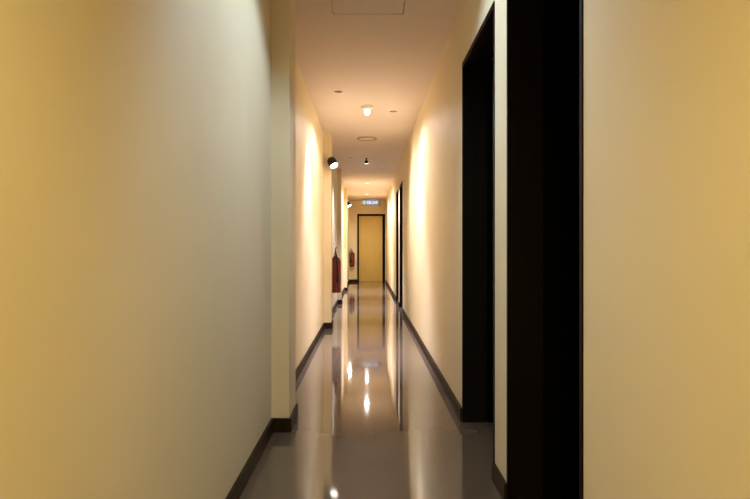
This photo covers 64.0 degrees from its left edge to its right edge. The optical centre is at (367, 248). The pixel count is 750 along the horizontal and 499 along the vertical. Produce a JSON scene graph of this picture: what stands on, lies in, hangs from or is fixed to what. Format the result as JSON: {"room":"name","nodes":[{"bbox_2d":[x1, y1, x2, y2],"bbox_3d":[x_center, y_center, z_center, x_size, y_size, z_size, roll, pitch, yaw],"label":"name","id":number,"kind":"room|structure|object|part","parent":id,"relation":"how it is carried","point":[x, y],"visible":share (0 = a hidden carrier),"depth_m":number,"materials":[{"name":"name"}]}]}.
{"room":"building corridor","nodes":[
{"label":"building corridor","id":0,"kind":"room"},
{"bbox_2d":[0,0,348,498],"bbox_3d":[-0.647,-0.231,7.850,0.405,2.536,21.700,0,0,0],"label":"wall","id":1,"kind":"structure","parent":0,"point":[174,213],"depth_m":1.54,"materials":[{"name":"beige paint"}]},
{"bbox_2d":[225,279,349,498],"bbox_3d":[-0.505,0.998,7.850,0.149,0.078,21.700,0,0,0],"label":"baseboard","id":2,"kind":"structure","parent":1,"relation":"attached to","point":[275,424],"depth_m":3.29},
{"bbox_2d":[327,157,337,168],"bbox_3d":[-0.448,-1.103,7.703,0.147,0.160,0.153,0,0,0],"label":"wall lamp","id":3,"kind":"object","parent":1,"relation":"attached to","point":[332,162],"visible":1,"depth_m":7.67,"materials":[{"name":"black metal"}]},
{"bbox_2d":[332,247,340,292],"bbox_3d":[-0.470,0.306,8.717,0.195,0.662,0.163,0,0,37],"label":"fire extinguisher","id":4,"kind":"object","parent":1,"relation":"attached to","point":[336,262],"visible":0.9,"depth_m":8.65,"materials":[{"name":"red metal"}]},
{"bbox_2d":[349,248,354,266],"bbox_3d":[-0.477,0.272,18.616,0.140,0.570,0.168,0,0,37],"label":"fire extinguisher","id":5,"kind":"object","parent":1,"relation":"attached to","point":[351,255],"visible":1,"depth_m":18.58,"materials":[{"name":"metal"}]},
{"bbox_2d":[349,201,385,281],"bbox_3d":[0.775,-0.231,18.775,3.250,2.536,0.150,0,0,0],"label":"wall","id":6,"kind":"structure","parent":0,"point":[356,207],"depth_m":18.70,"materials":[{"name":"beige paint"}]},
{"bbox_2d":[357,214,384,281],"bbox_3d":[0.109,-0.022,18.757,0.872,2.118,0.126,0,0,0],"label":"door","id":7,"kind":"structure","parent":6,"relation":"in","point":[370,227],"depth_m":18.74,"materials":[{"name":"brown wood"}]},
{"bbox_2d":[240,282,501,498],"bbox_3d":[0.750,1.097,7.900,3.300,0.120,22.200,0,0,0],"label":"floor","id":8,"kind":"structure","parent":0,"point":[375,420],"depth_m":3.44,"materials":[{"name":"tile"}]},
{"bbox_2d":[294,0,492,200],"bbox_3d":[0.775,-1.514,7.850,3.250,0.030,22.000,0,0,0],"label":"ceiling","id":9,"kind":"structure","parent":0,"point":[386,62],"depth_m":5.19,"materials":[{"name":"paint"}]},
{"bbox_2d":[361,105,372,114],"bbox_3d":[-0.005,-1.450,6.300,0.128,0.099,0.128,0,0,0],"label":"ceiling light","id":10,"kind":"object","parent":9,"relation":"attached to","point":[367,108],"visible":1,"depth_m":6.27,"materials":[{"name":"white plastic"}]},
{"bbox_2d":[357,137,376,140],"bbox_3d":[-0.010,-1.493,8.150,0.268,0.012,0.268,0,0,0],"label":"ceiling vent","id":11,"kind":"object","parent":9,"relation":"in","point":[358,138],"visible":1,"depth_m":8.12,"materials":[{"name":"brown metal"}]},
{"bbox_3d":[-0.010,-1.494,8.150,0.216,0.007,0.216,0,0,0],"label":"panel","id":12,"kind":"part","parent":11,"relation":"part of","materials":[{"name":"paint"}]},
{"bbox_2d":[331,0,404,13],"bbox_3d":[0.003,-1.515,3.630,0.450,0.028,0.420,0,0,0],"label":"ceiling hatch","id":13,"kind":"object","parent":9,"relation":"attached to","point":[339,6],"visible":0.96,"depth_m":3.72,"materials":[{"name":"paint"}]},
{"bbox_2d":[362,198,380,205],"bbox_3d":[0.107,-1.391,17.906,0.550,0.215,0.048,0,0,0],"label":"exit sign","id":14,"kind":"object","parent":9,"relation":"hanging from","point":[365,202],"visible":1,"depth_m":17.89,"materials":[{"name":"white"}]},
{"bbox_3d":[0.137,-1.377,17.887,0.370,0.165,0.005,0,0,0],"label":"panel","id":15,"kind":"part","parent":14,"relation":"part of","materials":[{"name":"blue"}]},
{"bbox_2d":[386,0,749,498],"bbox_3d":[0.640,-0.231,7.850,0.140,2.536,21.700,0,0,0],"label":"wall","id":16,"kind":"structure","parent":0,"point":[666,83],"depth_m":1.26,"materials":[{"name":"beige paint"}]},
{"bbox_2d":[386,280,395,300],"bbox_3d":[0.563,0.998,15.325,0.014,0.078,6.750,0,0,0],"label":"baseboard","id":17,"kind":"structure","parent":16,"relation":"attached to","point":[388,285],"depth_m":14.02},
{"bbox_2d":[396,188,398,300],"bbox_3d":[1.038,-0.043,11.523,0.944,2.160,0.886,0,0,0],"label":"door","id":18,"kind":"structure","parent":16,"relation":"in","point":[397,192],"depth_m":11.93,"materials":[{"name":"black wood"}]},
{"bbox_2d":[400,181,402,306],"bbox_3d":[1.038,-0.043,10.238,0.944,2.160,0.876,0,0,0],"label":"door","id":19,"kind":"structure","parent":16,"relation":"in","point":[401,184],"depth_m":10.64,"materials":[{"name":"black wood"}]},
{"bbox_2d":[402,307,461,421],"bbox_3d":[0.563,0.998,6.700,0.014,0.078,6.200,0,0,0],"label":"baseboard","id":20,"kind":"structure","parent":16,"relation":"attached to","point":[449,393],"depth_m":4.71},
{"bbox_2d":[462,0,494,462],"bbox_3d":[1.038,-0.043,3.153,0.944,2.160,0.926,0,0,0],"label":"door","id":21,"kind":"structure","parent":16,"relation":"in","point":[478,66],"depth_m":3.58,"materials":[{"name":"black wood"}]},
{"bbox_2d":[492,463,506,498],"bbox_3d":[0.563,0.998,2.567,0.014,0.078,0.245,0,0,0],"label":"baseboard","id":22,"kind":"structure","parent":16,"relation":"attached to","point":[498,479],"depth_m":2.54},
{"bbox_2d":[507,0,582,498],"bbox_3d":[1.038,-0.043,2.023,0.944,2.160,0.876,0,0,0],"label":"door","id":23,"kind":"structure","parent":16,"relation":"in","point":[545,37],"depth_m":2.42,"materials":[{"name":"black wood"}]}
]}

